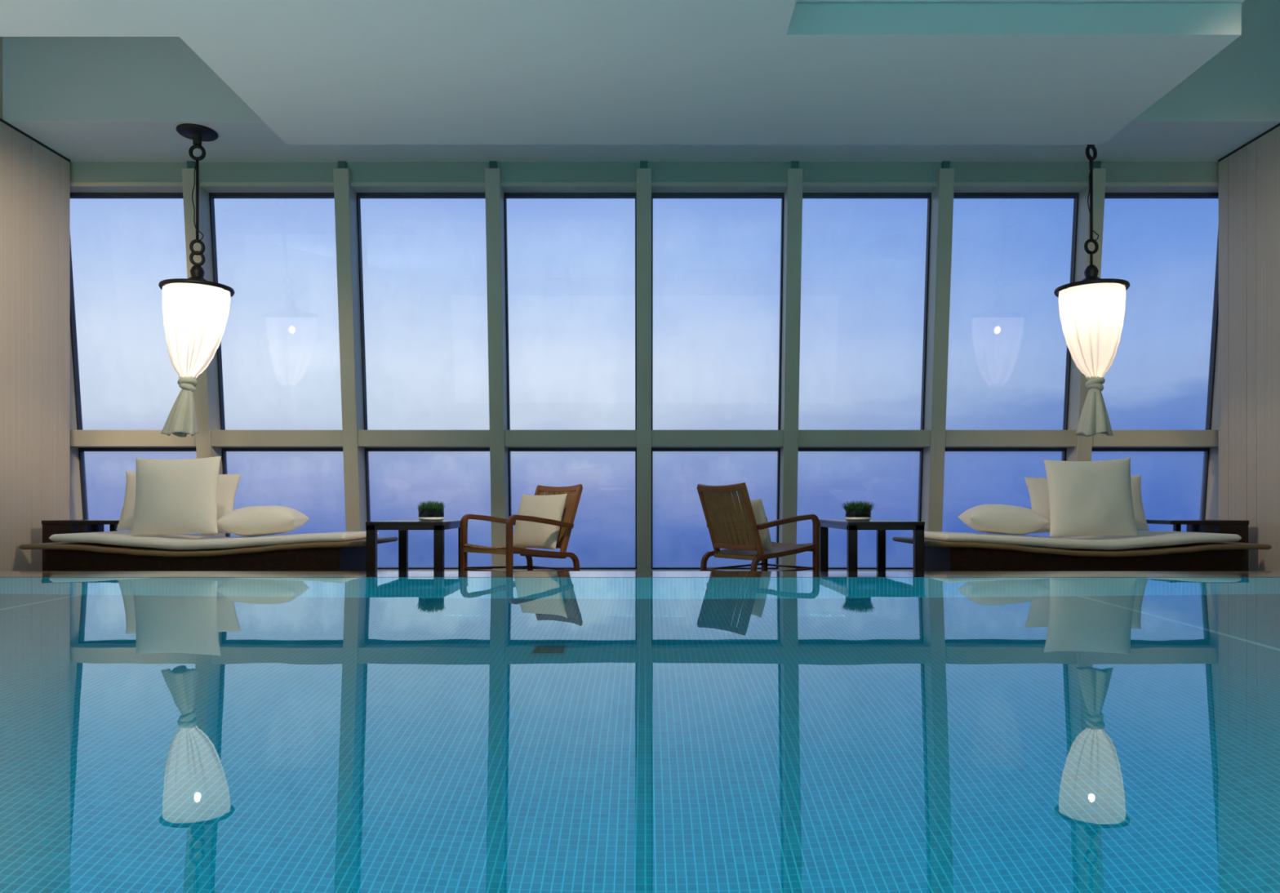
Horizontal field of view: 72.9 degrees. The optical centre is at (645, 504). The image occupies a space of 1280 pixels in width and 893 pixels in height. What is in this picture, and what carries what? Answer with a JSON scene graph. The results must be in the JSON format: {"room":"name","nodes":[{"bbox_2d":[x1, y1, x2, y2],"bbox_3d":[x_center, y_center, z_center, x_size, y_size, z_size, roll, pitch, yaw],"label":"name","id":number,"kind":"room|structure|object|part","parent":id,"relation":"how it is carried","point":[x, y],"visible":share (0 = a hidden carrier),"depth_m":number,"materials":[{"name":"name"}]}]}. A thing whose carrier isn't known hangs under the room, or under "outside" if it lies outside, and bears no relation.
{"room":"indoor swimming pool","nodes":[
{"label":"indoor swimming pool","id":0,"kind":"room"},
{"bbox_2d":[0,36,70,571],"bbox_3d":[-5.235,-1.273,1.735,0.550,5.300,11.470,0,0,0],"label":"wall","id":1,"kind":"structure","parent":0,"point":[35,180],"depth_m":7.02,"materials":[{"name":"beige paint"}]},
{"bbox_2d":[0,118,70,162],"bbox_3d":[-4.973,-2.960,1.735,0.034,0.020,11.470,0,0,0],"label":"trim","id":2,"kind":"structure","parent":1,"relation":"attached to","point":[1,119],"depth_m":7.03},
{"bbox_2d":[70,160,226,537],"bbox_3d":[-4.587,-1.160,7.775,1.437,3.620,0.610,0,0,0],"label":"window","id":3,"kind":"structure","parent":1,"relation":"in","point":[73,195],"depth_m":7.72,"materials":[{"name":"metal"}]},
{"bbox_2d":[70,182,1218,192],"bbox_3d":[-0.012,-2.783,7.654,11.256,0.035,0.258,0,0,0],"label":"trim","id":4,"kind":"structure","parent":1,"relation":"attached to","point":[75,187],"depth_m":7.55,"materials":[{"name":"metal"}]},
{"bbox_2d":[70,162,1218,182],"bbox_3d":[-0.012,-2.885,7.649,11.256,0.170,0.261,0,0,0],"label":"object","id":5,"kind":"structure","parent":1,"relation":"attached to","point":[79,171],"depth_m":7.53,"materials":[{"name":"paint"}]},
{"bbox_2d":[417,508,444,517],"bbox_3d":[-1.556,0.064,6.300,0.184,0.066,0.184,0,0,0],"label":"glass pot","id":6,"kind":"object","parent":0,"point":[423,513],"depth_m":6.23,"materials":[{"name":"clear glass"}]},
{"bbox_2d":[0,0,1279,162],"bbox_3d":[-0.010,-3.386,1.875,10.900,1.373,11.750,0,0,0],"label":"ceiling","id":7,"kind":"structure","parent":0,"point":[91,81],"depth_m":5.73,"materials":[{"name":"paint"}]},
{"bbox_2d":[158,123,235,437],"bbox_3d":[-3.567,-1.757,6.900,0.539,2.427,0.539,0,0,-45],"label":"pendant lantern","id":8,"kind":"object","parent":7,"relation":"hanging from","point":[196,309],"visible":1,"depth_m":6.81,"materials":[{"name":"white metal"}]},
{"bbox_3d":[-3.569,-1.361,6.903,0.488,0.716,0.488,0,0,0],"label":"lamp shade","id":9,"kind":"part","parent":8,"relation":"part of","materials":[{"name":"white fabric"}]},
{"bbox_3d":[-3.567,-2.415,6.900,0.022,0.647,0.022,0,0,23],"label":"rod","id":10,"kind":"part","parent":8,"relation":"part of","materials":[{"name":"black metal"}]},
{"bbox_3d":[-3.556,-2.398,6.888,0.098,0.632,0.008,0,0,0],"label":"electric cord","id":11,"kind":"part","parent":8,"relation":"part of","materials":[{"name":"black metal"}]},
{"bbox_2d":[1053,144,1129,436],"bbox_3d":[3.551,-1.757,6.900,0.540,2.426,0.540,0,0,0],"label":"pendant lantern","id":12,"kind":"object","parent":7,"relation":"hanging from","point":[1092,308],"visible":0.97,"depth_m":6.80,"materials":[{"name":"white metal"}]},
{"bbox_3d":[3.551,-2.415,6.900,0.022,0.647,0.022,0,0,-23],"label":"rod","id":13,"kind":"part","parent":12,"relation":"part of","materials":[{"name":"black metal"}]},
{"bbox_3d":[3.552,-1.361,6.904,0.484,0.716,0.481,0,0,0],"label":"lamp shade","id":14,"kind":"part","parent":12,"relation":"part of","materials":[{"name":"white fabric"}]},
{"bbox_3d":[3.560,-2.398,6.888,0.093,0.631,0.008,0,0,0],"label":"electric cord","id":15,"kind":"part","parent":12,"relation":"part of","materials":[{"name":"black metal"}]},
{"bbox_2d":[0,577,1279,892],"bbox_3d":[-0.010,0.378,1.499,9.900,0.001,5.998,0,0,0],"label":"pool water","id":16,"kind":"object","parent":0,"point":[158,735],"visible":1,"depth_m":1.45,"materials":[{"name":"blue liquid"}]},
{"bbox_2d":[0,571,1279,577],"bbox_3d":[-0.010,0.564,4.739,9.900,0.373,0.483,0,0,0],"label":"pool edge","id":17,"kind":"structure","parent":0,"point":[2,574],"depth_m":4.68,"materials":[{"name":"stone"}]},
{"bbox_2d":[844,508,871,517],"bbox_3d":[1.547,0.064,6.300,0.184,0.066,0.184,0,0,0],"label":"glass pot","id":18,"kind":"object","parent":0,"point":[851,513],"depth_m":6.23,"materials":[{"name":"clear glass"}]},
{"bbox_2d":[1218,125,1279,571],"bbox_3d":[5.215,-1.273,1.735,0.550,5.300,11.470,0,0,0],"label":"wall","id":19,"kind":"structure","parent":0,"point":[1249,178],"depth_m":7.06,"materials":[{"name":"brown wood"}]},
{"bbox_2d":[1062,160,1218,537],"bbox_3d":[4.562,-1.160,7.775,1.437,3.620,0.610,0,0,0],"label":"window","id":20,"kind":"structure","parent":19,"relation":"in","point":[1107,195],"depth_m":7.75,"materials":[{"name":"metal"}]},
{"bbox_2d":[70,430,1218,448],"bbox_3d":[-0.012,-0.591,7.822,10.326,0.146,0.221,0,0,0],"label":"transom","id":21,"kind":"object","parent":20,"relation":"attached to","point":[78,438],"visible":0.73,"depth_m":7.72,"materials":[{"name":"metal"}]},
{"bbox_2d":[1217,123,1279,162],"bbox_3d":[4.953,-2.960,1.735,0.034,0.020,11.470,0,0,0],"label":"trim","id":22,"kind":"structure","parent":19,"relation":"attached to","point":[1278,124],"depth_m":7.08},
{"bbox_3d":[-0.010,0.700,6.690,11.100,0.100,3.420,0,0,0],"label":"floor","id":23,"kind":"structure","parent":0,"visible":0},
{"bbox_2d":[41,519,119,571],"bbox_3d":[-4.515,0.389,7.160,0.630,0.522,0.460,0,0,0],"label":"table","id":24,"kind":"object","parent":23,"relation":"on","point":[50,527],"visible":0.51,"depth_m":6.93,"materials":[{"name":"brown wood"}]},
{"bbox_3d":[-4.516,0.405,6.956,0.042,0.490,0.042,0,0,0],"label":"leg","id":25,"kind":"part","parent":24,"relation":"part of","materials":[{"name":"brown wood"}]},
{"bbox_3d":[-4.516,0.405,7.361,0.042,0.490,0.042,0,0,0],"label":"leg","id":26,"kind":"part","parent":24,"relation":"part of","materials":[{"name":"brown wood"}]},
{"bbox_2d":[18,531,398,571],"bbox_3d":[-3.161,0.429,6.455,2.398,0.443,0.850,0,0,0],"label":"daybed","id":27,"kind":"object","parent":23,"relation":"on","point":[104,551],"visible":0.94,"depth_m":6.05,"materials":[{"name":"fabric"}]},
{"bbox_2d":[116,471,136,530],"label":"pillow","id":28,"kind":"object","parent":27,"relation":"on","point":[126,522],"depth_m":6.74,"materials":[{"name":"beige fabric"}]},
{"bbox_2d":[131,456,221,535],"bbox_3d":[-3.408,-0.065,6.302,0.620,0.579,0.219,0,0,-5],"label":"pillow","id":29,"kind":"object","parent":27,"relation":"on","point":[173,496],"visible":1,"depth_m":6.23,"materials":[{"name":"beige fabric"}]},
{"bbox_3d":[-3.138,0.264,6.455,2.064,0.113,0.790,0,0,0],"label":"mattress","id":30,"kind":"part","parent":27,"relation":"part of","materials":[{"name":"beige fabric"}]},
{"bbox_2d":[217,474,241,533],"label":"pillow","id":31,"kind":"object","parent":27,"relation":"on","point":[228,484],"depth_m":6.74,"materials":[{"name":"beige fabric"}]},
{"bbox_2d":[217,505,309,536],"bbox_3d":[-2.885,0.124,6.550,0.570,0.233,0.368,0,0,-4],"label":"pillow","id":32,"kind":"object","parent":27,"relation":"on","point":[251,521],"visible":1,"depth_m":6.39,"materials":[{"name":"beige fabric"}]},
{"bbox_2d":[365,520,467,571],"bbox_3d":[-1.653,0.385,6.360,0.533,0.531,0.840,0,0,0],"label":"side table","id":33,"kind":"object","parent":23,"relation":"on","point":[438,527],"visible":0.57,"depth_m":5.94,"materials":[{"name":"brown wood"}]},
{"bbox_3d":[-1.885,0.396,5.969,0.063,0.509,0.052,0,0,0],"label":"leg","id":34,"kind":"part","parent":33,"relation":"part of","materials":[{"name":"brown wood"}]},
{"bbox_3d":[-1.885,0.396,6.751,0.063,0.509,0.052,0,0,0],"label":"leg","id":35,"kind":"part","parent":33,"relation":"part of","materials":[{"name":"brown wood"}]},
{"bbox_2d":[417,500,445,520],"bbox_3d":[-1.553,0.041,6.300,0.215,0.157,0.204,0,0,19],"label":"potted grass","id":36,"kind":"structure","parent":33,"relation":"on","point":[427,509],"depth_m":6.24,"materials":[{"name":"green plant"}]},
{"bbox_3d":[-1.421,0.396,5.969,0.063,0.509,0.052,0,0,0],"label":"leg","id":37,"kind":"part","parent":33,"relation":"part of","materials":[{"name":"brown wood"}]},
{"bbox_3d":[-1.421,0.396,6.751,0.063,0.509,0.052,0,0,0],"label":"leg","id":38,"kind":"part","parent":33,"relation":"part of","materials":[{"name":"brown wood"}]},
{"bbox_2d":[460,484,582,571],"bbox_3d":[-0.887,0.249,6.374,0.592,0.804,0.730,0,0,44],"label":"armchair","id":39,"kind":"object","parent":23,"relation":"on","point":[574,492],"visible":0.7,"depth_m":6.31,"materials":[{"name":"brown wood"}]},
{"bbox_3d":[-1.134,0.360,6.514,0.042,0.580,0.587,0,0,44],"label":"arm","id":40,"kind":"part","parent":39,"relation":"part of","materials":[{"name":"brown wood"}]},
{"bbox_3d":[-0.950,0.340,6.309,0.506,0.111,0.548,0,0,44],"label":"seat","id":41,"kind":"part","parent":39,"relation":"part of","materials":[{"name":"wicker"}]},
{"bbox_3d":[-1.096,0.470,6.554,0.034,0.363,0.632,0,0,44],"label":"leg","id":42,"kind":"part","parent":39,"relation":"part of","materials":[{"name":"brown wood"}]},
{"bbox_3d":[-0.889,0.122,6.715,0.030,0.525,0.214,0,0,44],"label":"post","id":43,"kind":"part","parent":39,"relation":"part of","materials":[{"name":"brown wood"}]},
{"bbox_3d":[-0.739,0.360,6.132,0.042,0.580,0.587,0,0,44],"label":"arm","id":44,"kind":"part","parent":39,"relation":"part of","materials":[{"name":"brown wood"}]},
{"bbox_2d":[513,493,567,549],"bbox_3d":[-0.801,0.124,6.489,0.488,0.407,0.188,0,0,36],"label":"cushion","id":45,"kind":"object","parent":39,"relation":"on","point":[526,534],"visible":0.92,"depth_m":6.41,"materials":[{"name":"beige fabric"}]},
{"bbox_3d":[-0.700,0.470,6.172,0.034,0.363,0.632,0,0,44],"label":"leg","id":46,"kind":"part","parent":39,"relation":"part of","materials":[{"name":"brown wood"}]},
{"bbox_3d":[-0.754,0.306,6.513,0.446,0.036,0.028,0,0,44],"label":"rail","id":47,"kind":"part","parent":39,"relation":"part of","materials":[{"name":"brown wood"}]},
{"bbox_3d":[-0.653,-0.119,6.617,0.513,0.066,0.056,0,0,44],"label":"rail","id":48,"kind":"part","parent":39,"relation":"part of","materials":[{"name":"brown wood"}]},
{"bbox_3d":[-0.547,0.122,6.384,0.030,0.525,0.214,0,0,44],"label":"post","id":49,"kind":"part","parent":39,"relation":"part of","materials":[{"name":"brown wood"}]},
{"bbox_2d":[377,568,912,571],"bbox_3d":[-0.012,0.650,7.985,11.256,0.100,0.290,0,0,0],"label":"sill","id":50,"kind":"structure","parent":23,"relation":"on","point":[378,570],"depth_m":7.92,"materials":[{"name":"metal"}]},
{"bbox_2d":[208,192,342,537],"bbox_3d":[-3.280,-1.083,7.882,1.177,3.365,0.396,0,0,0],"label":"window","id":51,"kind":"structure","parent":50,"relation":"on","point":[211,195],"depth_m":7.76,"materials":[{"name":"metal"}]},
{"bbox_2d":[333,160,489,568],"bbox_3d":[-2.038,-1.160,7.775,1.307,3.620,0.610,0,0,0],"label":"window","id":52,"kind":"structure","parent":50,"relation":"on","point":[359,195],"depth_m":7.69,"materials":[{"name":"metal"}]},
{"bbox_2d":[484,160,651,571],"bbox_3d":[-0.665,-1.160,7.775,1.437,3.620,0.610,0,0,0],"label":"window","id":53,"kind":"structure","parent":50,"relation":"on","point":[506,195],"depth_m":7.68,"materials":[{"name":"metal"}]},
{"bbox_2d":[651,160,803,570],"bbox_3d":[0.707,-1.160,7.775,1.307,3.620,0.610,0,0,0],"label":"window","id":54,"kind":"structure","parent":50,"relation":"on","point":[654,195],"depth_m":7.69,"materials":[{"name":"metal"}]},
{"bbox_2d":[795,160,954,568],"bbox_3d":[2.014,-1.160,7.775,1.307,3.620,0.610,0,0,0],"label":"window","id":55,"kind":"structure","parent":50,"relation":"on","point":[805,195],"depth_m":7.69,"materials":[{"name":"metal"}]},
{"bbox_2d":[944,192,1079,537],"bbox_3d":[3.256,-1.083,7.882,1.177,3.365,0.396,0,0,0],"label":"window","id":56,"kind":"structure","parent":50,"relation":"on","point":[956,195],"depth_m":7.76,"materials":[{"name":"metal"}]},
{"bbox_2d":[696,482,819,571],"bbox_3d":[0.807,0.249,6.365,0.730,0.804,0.592,0,0,-35],"label":"armchair","id":57,"kind":"object","parent":23,"relation":"on","point":[718,507],"visible":0.9,"depth_m":6.23,"materials":[{"name":"brown wood"}]},
{"bbox_3d":[0.472,0.122,6.420,0.214,0.525,0.030,0,0,-35],"label":"post","id":58,"kind":"part","parent":57,"relation":"part of","materials":[{"name":"brown wood"}]},
{"bbox_3d":[0.662,0.470,6.599,0.632,0.363,0.034,0,0,-35],"label":"leg","id":59,"kind":"part","parent":57,"relation":"part of","materials":[{"name":"brown wood"}]},
{"bbox_3d":[0.531,-0.119,6.171,0.056,0.066,0.513,0,0,-35],"label":"rail","id":60,"kind":"part","parent":57,"relation":"part of","materials":[{"name":"brown wood"}]},
{"bbox_3d":[0.650,0.306,6.254,0.028,0.036,0.446,0,0,-35],"label":"rail","id":61,"kind":"part","parent":57,"relation":"part of","materials":[{"name":"brown wood"}]},
{"bbox_3d":[0.708,0.360,6.631,0.587,0.580,0.042,0,0,-35],"label":"arm","id":62,"kind":"part","parent":57,"relation":"part of","materials":[{"name":"brown wood"}]},
{"bbox_3d":[0.745,0.122,6.030,0.214,0.525,0.030,0,0,-35],"label":"post","id":63,"kind":"part","parent":57,"relation":"part of","materials":[{"name":"brown wood"}]},
{"bbox_2d":[733,498,773,551],"bbox_3d":[0.728,0.146,6.309,0.178,0.370,0.455,0,0,-34],"label":"cushion","id":64,"kind":"object","parent":57,"relation":"on","point":[757,507],"visible":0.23,"depth_m":6.14,"materials":[{"name":"beige fabric"}]},
{"bbox_3d":[0.882,0.340,6.417,0.548,0.111,0.506,0,0,-35],"label":"seat","id":65,"kind":"part","parent":57,"relation":"part of","materials":[{"name":"wicker"}]},
{"bbox_3d":[0.978,0.470,6.148,0.632,0.363,0.034,0,0,-35],"label":"leg","id":66,"kind":"part","parent":57,"relation":"part of","materials":[{"name":"brown wood"}]},
{"bbox_3d":[1.024,0.360,6.180,0.587,0.580,0.042,0,0,-35],"label":"arm","id":67,"kind":"part","parent":57,"relation":"part of","materials":[{"name":"brown wood"}]},
{"bbox_2d":[818,519,924,571],"bbox_3d":[1.653,0.385,6.445,0.527,0.531,1.010,0,0,0],"label":"side table","id":68,"kind":"object","parent":23,"relation":"on","point":[851,527],"visible":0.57,"depth_m":5.94,"materials":[{"name":"brown wood"}]},
{"bbox_3d":[1.425,0.396,6.921,0.063,0.509,0.052,0,0,0],"label":"leg","id":69,"kind":"part","parent":68,"relation":"part of","materials":[{"name":"brown wood"}]},
{"bbox_3d":[1.425,0.396,5.969,0.063,0.509,0.052,0,0,0],"label":"leg","id":70,"kind":"part","parent":68,"relation":"part of","materials":[{"name":"brown wood"}]},
{"bbox_2d":[841,500,873,520],"bbox_3d":[1.549,0.040,6.299,0.273,0.157,0.278,0,0,-36],"label":"potted grass","id":71,"kind":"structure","parent":68,"relation":"on","point":[862,509],"depth_m":6.23,"materials":[{"name":"green plant"}]},
{"bbox_3d":[1.883,0.396,6.921,0.063,0.509,0.052,0,0,0],"label":"leg","id":72,"kind":"part","parent":68,"relation":"part of","materials":[{"name":"brown wood"}]},
{"bbox_3d":[1.883,0.396,5.969,0.063,0.509,0.052,0,0,0],"label":"leg","id":73,"kind":"part","parent":68,"relation":"part of","materials":[{"name":"brown wood"}]},
{"bbox_2d":[892,531,1271,571],"bbox_3d":[3.161,0.429,6.455,2.398,0.443,0.850,0,0,0],"label":"daybed","id":74,"kind":"object","parent":23,"relation":"on","point":[1147,551],"visible":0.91,"depth_m":6.05,"materials":[{"name":"fabric"}]},
{"bbox_2d":[958,503,1049,535],"bbox_3d":[2.690,0.113,6.524,0.569,0.233,0.330,0,0,4],"label":"pillow","id":75,"kind":"object","parent":74,"relation":"on","point":[994,518],"visible":1,"depth_m":6.38,"materials":[{"name":"beige fabric"}]},
{"bbox_2d":[1024,477,1050,533],"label":"pillow","id":76,"kind":"object","parent":74,"relation":"on","point":[1037,489],"depth_m":6.73,"materials":[{"name":"beige fabric"}]},
{"bbox_3d":[3.138,0.264,6.455,2.064,0.113,0.790,0,0,0],"label":"mattress","id":77,"kind":"part","parent":74,"relation":"part of","materials":[{"name":"beige fabric"}]},
{"bbox_2d":[1044,457,1137,537],"bbox_3d":[3.235,-0.052,6.299,0.624,0.575,0.214,0,0,5],"label":"pillow","id":78,"kind":"object","parent":74,"relation":"on","point":[1086,498],"visible":1,"depth_m":6.23,"materials":[{"name":"beige fabric"}]},
{"bbox_2d":[1130,475,1149,530],"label":"pillow","id":79,"kind":"object","parent":74,"relation":"on","point":[1141,524],"depth_m":6.75,"materials":[{"name":"beige fabric"}]},
{"bbox_2d":[1146,519,1248,571],"bbox_3d":[4.515,0.389,7.160,0.630,0.522,0.460,0,0,0],"label":"table","id":80,"kind":"object","parent":23,"relation":"on","point":[1240,527],"visible":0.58,"depth_m":6.93,"materials":[{"name":"brown wood"}]},
{"bbox_3d":[4.516,0.405,7.361,0.042,0.490,0.042,0,0,0],"label":"leg","id":81,"kind":"part","parent":80,"relation":"part of","materials":[{"name":"brown wood"}]},
{"bbox_3d":[4.516,0.405,6.956,0.042,0.490,0.042,0,0,0],"label":"leg","id":82,"kind":"part","parent":80,"relation":"part of","materials":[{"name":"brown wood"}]}
]}

